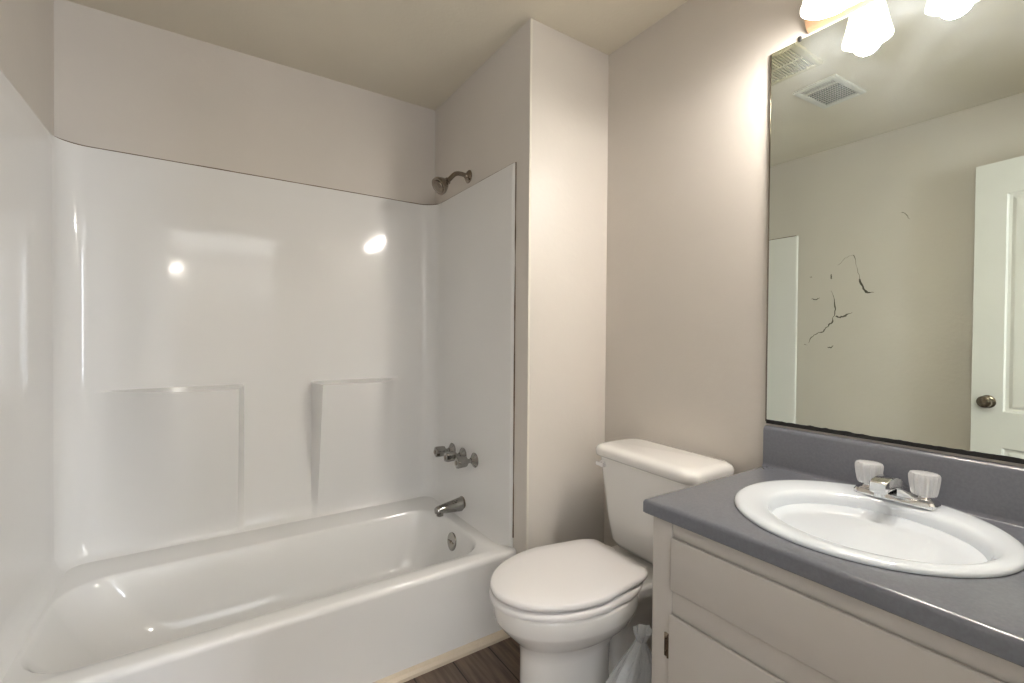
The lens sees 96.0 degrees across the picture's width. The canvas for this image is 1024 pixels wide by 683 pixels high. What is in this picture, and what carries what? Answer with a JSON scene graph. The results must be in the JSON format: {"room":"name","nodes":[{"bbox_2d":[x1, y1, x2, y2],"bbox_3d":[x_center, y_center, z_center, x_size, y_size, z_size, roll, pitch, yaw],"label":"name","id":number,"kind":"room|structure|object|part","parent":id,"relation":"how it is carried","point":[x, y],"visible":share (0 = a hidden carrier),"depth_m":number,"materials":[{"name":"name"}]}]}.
{"room":"bathroom","nodes":[
{"label":"bathroom","id":0,"kind":"room"},
{"bbox_2d":[0,0,53,135],"bbox_3d":[-1.027,-0.029,0.623,0.101,2.413,2.695,0,1,-34],"label":"wall","id":1,"kind":"structure","parent":0,"point":[26,26],"depth_m":1.46,"materials":[{"name":"beige paint"}]},
{"bbox_2d":[53,0,434,203],"bbox_3d":[-0.904,-0.049,2.262,1.918,2.413,0.100,0,1,-34],"label":"wall","id":2,"kind":"structure","parent":0,"point":[121,84],"depth_m":1.97,"materials":[{"name":"beige paint"}]},
{"bbox_2d":[67,0,687,109],"bbox_3d":[-0.177,-1.261,1.165,2.118,0.050,2.695,0,1,-34],"label":"ceiling","id":3,"kind":"structure","parent":0,"point":[417,52],"depth_m":1.83,"materials":[{"name":"paint"}]},
{"bbox_2d":[404,637,519,682],"bbox_3d":[-0.196,1.202,1.196,2.118,0.050,2.695,0,1,-34],"label":"floor","id":4,"kind":"structure","parent":0,"point":[499,662],"depth_m":1.65,"materials":[{"name":"brown wood"}]},
{"bbox_2d":[1,496,515,682],"bbox_3d":[-0.832,0.997,1.777,1.499,0.336,0.817,0,1,-34],"label":"bathtub","id":5,"kind":"object","parent":4,"relation":"on","point":[371,594],"visible":0.89,"depth_m":1.66,"materials":[{"name":"white plastic"}]},
{"bbox_2d":[0,70,516,682],"bbox_3d":[-0.832,0.050,1.776,1.504,1.560,0.797,0,1,-34],"label":"tub surround","id":6,"kind":"object","parent":5,"relation":"on","point":[189,353],"depth_m":1.92,"materials":[{"name":"white plastic"}]},
{"bbox_3d":[-0.337,0.540,2.275,0.098,0.068,0.068,0,1,-34],"label":"tub faucet handle","id":7,"kind":"part","parent":6,"relation":"part of","materials":[{"name":"silver metal"}]},
{"bbox_2d":[434,496,465,516],"bbox_3d":[-0.296,0.780,2.176,0.141,0.072,0.072,0,1,-34],"label":"tub spout","id":8,"kind":"object","parent":6,"relation":"attached to","point":[458,504],"visible":1,"depth_m":2.16,"materials":[{"name":"silver metal"}]},
{"bbox_3d":[-0.274,0.542,2.180,0.098,0.068,0.068,0,1,-34],"label":"tub faucet handle","id":9,"kind":"part","parent":6,"relation":"part of","materials":[{"name":"silver metal"}]},
{"bbox_3d":[-0.211,0.543,2.086,0.098,0.068,0.068,0,1,-34],"label":"tub faucet handle","id":10,"kind":"part","parent":6,"relation":"part of","materials":[{"name":"silver metal"}]},
{"bbox_2d":[373,629,509,682],"bbox_3d":[-0.608,1.158,1.439,1.500,0.026,0.024,0,1,-34],"label":"trim","id":11,"kind":"structure","parent":5,"relation":"attached to","point":[412,672],"depth_m":1.68,"materials":[{"name":"beige wood"}]},
{"bbox_3d":[-0.272,0.907,2.090,0.022,0.079,0.080,0,1,-34],"label":"overflow plate","id":12,"kind":"part","parent":5,"relation":"part of","materials":[{"name":"silver metal"}]},
{"bbox_2d":[489,438,733,682],"bbox_3d":[0.294,0.781,1.494,0.751,0.791,0.458,0,1,-31],"label":"toilet","id":13,"kind":"object","parent":4,"relation":"on","point":[576,611],"visible":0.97,"depth_m":1.45,"materials":[{"name":"white porcelain"},{"name":"white plastic"}]},
{"bbox_3d":[0.161,0.764,1.466,0.493,0.021,0.370,0,1,-31],"label":"seat","id":14,"kind":"part","parent":13,"relation":"part of","materials":[{"name":"white plastic"}]},
{"bbox_3d":[0.181,0.976,1.482,0.517,0.400,0.366,0,1,-31],"label":"bowl","id":15,"kind":"part","parent":13,"relation":"part of","materials":[{"name":"white ceramic"}]},
{"bbox_3d":[0.163,0.736,1.467,0.494,0.026,0.366,0,1,-31],"label":"seat lid","id":16,"kind":"part","parent":13,"relation":"part of","materials":[{"name":"white plastic"}]},
{"bbox_3d":[0.332,0.456,1.722,0.018,0.030,0.040,0,1,-31],"label":"flush lever","id":17,"kind":"part","parent":13,"relation":"part of","materials":[{"name":"white plastic"}]},
{"bbox_3d":[0.518,0.603,1.621,0.208,0.345,0.432,0,1,-31],"label":"tank","id":18,"kind":"part","parent":13,"relation":"part of","materials":[{"name":"white ceramic"}]},
{"bbox_3d":[0.517,0.409,1.617,0.243,0.046,0.454,0,1,-31],"label":"tank lid","id":19,"kind":"part","parent":13,"relation":"part of","materials":[{"name":"white ceramic"}]},
{"bbox_2d":[652,517,1023,682],"bbox_3d":[0.797,0.806,0.899,0.589,0.764,0.881,0,1,-34],"label":"vanity cabinet","id":20,"kind":"object","parent":4,"relation":"on","point":[721,613],"visible":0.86,"depth_m":0.88,"materials":[{"name":"white wood"}]},
{"bbox_3d":[0.475,0.854,0.915,0.010,0.433,0.391,0,1,-34],"label":"door","id":21,"kind":"part","parent":20,"relation":"part of","materials":[{"name":"white wood"}]},
{"bbox_2d":[643,425,1023,666],"bbox_3d":[0.809,0.346,0.900,0.567,0.157,0.913,0,1,-34],"label":"countertop","id":22,"kind":"structure","parent":20,"relation":"on","point":[984,614],"depth_m":0.98,"materials":[{"name":"grey laminate"}]},
{"bbox_2d":[734,480,1023,577],"bbox_3d":[0.758,0.449,1.004,0.500,0.149,0.492,0,1,-34],"label":"sink","id":23,"kind":"object","parent":22,"relation":"in","point":[830,518],"visible":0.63,"depth_m":0.97,"materials":[{"name":"white ceramic"}]},
{"bbox_2d":[853,460,940,510],"bbox_3d":[0.883,0.337,1.079,0.138,0.076,0.164,0,1,-34],"label":"bathroom faucet","id":24,"kind":"object","parent":23,"relation":"on","point":[924,485],"visible":1,"depth_m":1.06,"materials":[{"name":"silver metal"}]},
{"bbox_3d":[0.887,0.325,1.145,0.058,0.052,0.058,0,1,-34],"label":"acrylic knob","id":25,"kind":"part","parent":24,"relation":"part of","materials":[{"name":"clear plastic"}]},
{"bbox_3d":[0.879,0.343,1.077,0.129,0.061,0.048,0,1,-34],"label":"spout","id":26,"kind":"part","parent":24,"relation":"part of","materials":[{"name":"silver metal"}]},
{"bbox_3d":[0.916,0.368,1.101,0.054,0.015,0.158,0,1,-34],"label":"plate","id":27,"kind":"part","parent":24,"relation":"part of","materials":[{"name":"silver metal"}]},
{"bbox_3d":[0.946,0.327,1.057,0.058,0.052,0.058,0,1,-34],"label":"acrylic knob","id":28,"kind":"part","parent":24,"relation":"part of","materials":[{"name":"clear plastic"}]},
{"bbox_3d":[0.945,0.357,1.057,0.030,0.014,0.030,0,1,-34],"label":"handle stem","id":29,"kind":"part","parent":24,"relation":"part of","materials":[{"name":"silver metal"}]},
{"bbox_2d":[435,19,608,553],"bbox_3d":[-0.008,-0.042,2.267,0.418,2.413,0.882,0,1,-34],"label":"wall","id":30,"kind":"structure","parent":0,"point":[482,128],"depth_m":1.89,"materials":[{"name":"beige paint"}]},
{"bbox_2d":[432,170,471,194],"bbox_3d":[-0.277,-0.741,2.128,0.186,0.141,0.081,0,1,-34],"label":"shower head","id":31,"kind":"object","parent":30,"relation":"attached to","point":[440,185],"visible":1,"depth_m":2.10},
{"bbox_3d":[-0.254,-0.763,2.151,0.122,0.066,0.021,0,1,-34],"label":"shower arm","id":32,"kind":"part","parent":31,"relation":"part of","materials":[{"name":"silver metal"}]},
{"bbox_2d":[526,18,532,549],"bbox_3d":[0.066,-0.035,1.785,0.010,2.413,0.002,0,1,-34],"label":"trim","id":33,"kind":"structure","parent":30,"relation":"attached to","point":[531,19],"depth_m":1.78,"materials":[{"name":"paint"}]},
{"bbox_2d":[604,0,1023,546],"bbox_3d":[0.654,-0.030,1.738,0.100,2.413,2.695,0,1,-34],"label":"wall","id":34,"kind":"structure","parent":0,"point":[689,95],"depth_m":1.65,"materials":[{"name":"beige paint"}]},
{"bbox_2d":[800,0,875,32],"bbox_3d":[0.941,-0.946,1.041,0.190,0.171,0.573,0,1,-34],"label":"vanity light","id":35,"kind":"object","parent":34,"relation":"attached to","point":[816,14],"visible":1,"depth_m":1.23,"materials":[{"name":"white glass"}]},
{"bbox_3d":[0.808,-0.931,1.179,0.121,0.135,0.121,0,1,-34],"label":"lamp shade","id":36,"kind":"part","parent":35,"relation":"part of","materials":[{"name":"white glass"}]},
{"bbox_2d":[762,425,1023,526],"bbox_3d":[1.034,0.329,1.049,0.027,0.123,0.912,0,1,-34],"label":"backsplash","id":37,"kind":"structure","parent":34,"relation":"attached to","point":[985,489],"depth_m":1.13,"materials":[{"name":"grey stone"}]},
{"bbox_2d":[765,0,1023,463],"bbox_3d":[1.036,-0.314,1.063,0.010,1.148,0.876,0,1,-34],"label":"wall mirror","id":38,"kind":"object","parent":34,"relation":"attached to","point":[895,260],"visible":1,"depth_m":1.15,"materials":[{"name":"clear glass"}]}
]}

